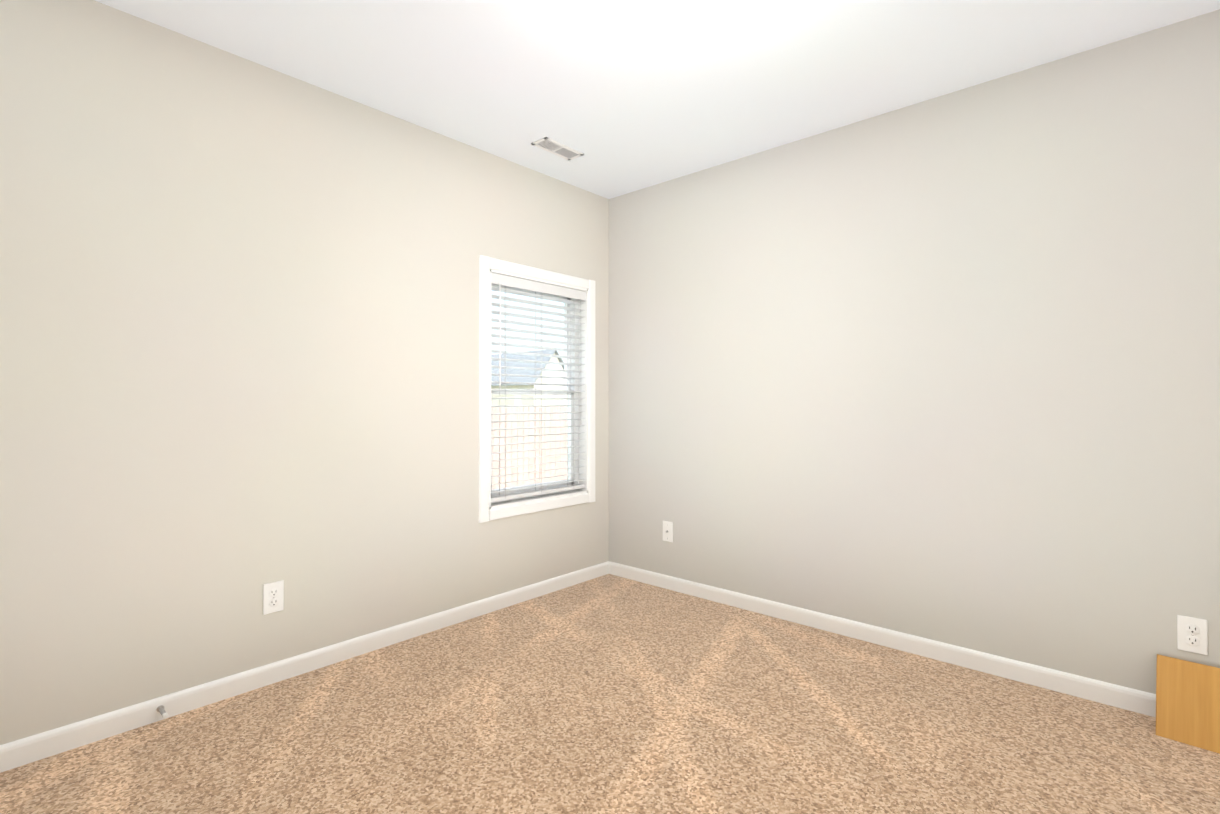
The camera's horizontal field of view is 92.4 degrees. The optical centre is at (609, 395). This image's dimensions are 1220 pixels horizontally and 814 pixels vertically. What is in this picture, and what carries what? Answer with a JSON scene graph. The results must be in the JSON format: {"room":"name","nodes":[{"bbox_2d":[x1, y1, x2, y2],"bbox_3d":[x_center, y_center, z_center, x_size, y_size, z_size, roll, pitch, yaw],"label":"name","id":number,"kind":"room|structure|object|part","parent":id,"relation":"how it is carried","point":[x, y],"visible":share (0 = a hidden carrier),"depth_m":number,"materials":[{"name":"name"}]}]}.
{"room":"empty bedroom","nodes":[
{"label":"empty bedroom","id":0,"kind":"room"},
{"bbox_2d":[0,0,608,744],"bbox_3d":[-1.194,-0.081,2.599,0.140,2.440,3.680,-1,-1,42],"label":"wall","id":1,"kind":"structure","parent":0,"point":[238,332],"depth_m":2.21,"materials":[{"name":"beige paint"}]},
{"bbox_2d":[263,580,283,614],"bbox_3d":[-1.335,0.800,2.320,0.009,0.120,0.074,-1,-1,42],"label":"outlet","id":2,"kind":"object","parent":1,"relation":"attached to","point":[273,597],"visible":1,"depth_m":2.32,"materials":[{"name":"white plastic"}]},
{"bbox_2d":[0,561,608,772],"bbox_3d":[-1.137,1.103,2.535,0.013,0.082,3.400,-1,-1,42],"label":"baseboard","id":3,"kind":"structure","parent":1,"relation":"attached to","point":[29,749],"depth_m":2.26,"materials":[{"name":"white wood"}]},
{"bbox_2d":[157,705,167,718],"bbox_3d":[-1.540,1.091,2.016,0.078,0.022,0.022,-1,-1,42],"label":"doorstop","id":4,"kind":"object","parent":3,"relation":"attached to","point":[162,711],"visible":1,"depth_m":2.01,"materials":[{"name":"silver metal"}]},
{"bbox_2d":[478,255,594,522],"bbox_3d":[-0.438,-0.033,3.428,0.151,1.397,0.879,-1,-1,42],"label":"window","id":5,"kind":"structure","parent":1,"relation":"in","point":[489,510],"depth_m":3.46,"materials":[{"name":"white"}]},
{"bbox_3d":[-0.468,-0.033,3.455,0.038,1.127,0.609,-1,-1,42],"label":"glass","id":6,"kind":"part","parent":5,"relation":"part of","materials":[{"name":"clear glass"}]},
{"bbox_3d":[-0.465,-0.033,3.452,0.078,1.249,0.731,-1,-1,42],"label":"window sash unit","id":7,"kind":"part","parent":5,"relation":"part of","materials":[{"name":"white plastic"}]},
{"bbox_2d":[491,272,585,501],"bbox_3d":[-0.409,-0.041,3.403,0.075,1.229,0.731,-1,-1,42],"label":"window blinds","id":8,"kind":"object","parent":5,"relation":"attached to","point":[509,281],"visible":0.9,"depth_m":3.38,"materials":[{"name":"white plastic"}]},
{"bbox_2d":[0,574,1219,813],"bbox_3d":[0.162,1.186,1.371,3.780,0.120,3.680,-1,-1,42],"label":"floor","id":9,"kind":"structure","parent":0,"point":[608,694],"depth_m":1.94,"materials":[{"name":"carpet"}]},
{"bbox_2d":[1156,654,1219,753],"bbox_3d":[1.986,1.023,1.898,0.312,0.267,0.014,-1,-34,45],"label":"board","id":10,"kind":"object","parent":9,"relation":"on","point":[1188,702],"visible":1,"depth_m":1.95,"materials":[{"name":"brown wood"}]},
{"bbox_2d":[95,0,1219,198],"bbox_3d":[0.162,-1.374,1.399,3.780,0.120,3.680,-1,-1,42],"label":"ceiling","id":11,"kind":"structure","parent":0,"point":[625,96],"depth_m":2.26,"materials":[{"name":"white paint"}]},
{"bbox_2d":[531,137,583,160],"bbox_3d":[-0.272,-1.292,3.065,0.115,0.008,0.275,-1,-1,42],"label":"ceiling vent","id":12,"kind":"object","parent":11,"relation":"in","point":[556,148],"visible":1,"depth_m":3.06,"materials":[{"name":"white metal"}]},
{"bbox_2d":[609,9,1219,693],"bbox_3d":[1.395,-0.080,2.658,3.640,2.440,0.140,-1,-1,42],"label":"wall","id":13,"kind":"structure","parent":0,"point":[945,369],"depth_m":2.49,"materials":[{"name":"beige paint"}]},
{"bbox_2d":[663,521,672,541],"bbox_3d":[0.340,0.809,3.484,0.074,0.120,0.020,-1,-1,42],"label":"outlet","id":14,"kind":"object","parent":13,"relation":"attached to","point":[668,531],"visible":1,"depth_m":3.48,"materials":[{"name":"white plastic"}]},
{"bbox_2d":[609,561,1155,716],"bbox_3d":[1.296,1.104,2.630,3.487,0.082,0.013,-1,-1,42],"label":"baseboard","id":15,"kind":"structure","parent":13,"relation":"attached to","point":[1126,698],"depth_m":2.56,"materials":[{"name":"white wood"}]},
{"bbox_2d":[1177,615,1207,654],"bbox_3d":[1.998,0.821,2.007,0.074,0.120,0.009,-1,-1,42],"label":"outlet","id":16,"kind":"object","parent":13,"relation":"attached to","point":[1192,634],"visible":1,"depth_m":2.00,"materials":[{"name":"white plastic"}]},
{"label":"outside","id":17,"kind":"structure","parent":0,"visible":0},
{"bbox_3d":[-25.866,2.479,42.499,89.840,0.200,150.000,-1,-1,42],"label":"lawn","id":18,"kind":"structure","parent":17,"visible":0},
{"bbox_2d":[491,350,566,407],"bbox_3d":[-9.096,-0.974,60.409,10.300,7.100,5.700,-1,-1,42],"label":"house","id":19,"kind":"structure","parent":18,"relation":"on","point":[528,380],"depth_m":57.50,"materials":[{"name":"white"}]},
{"bbox_2d":[492,407,566,488],"bbox_3d":[-1.355,1.140,12.582,0.148,1.820,12.173,-1,-1,42],"label":"fence","id":20,"kind":"object","parent":18,"relation":"on","point":[559,472],"depth_m":12.10,"materials":[{"name":"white wood"}]}
]}

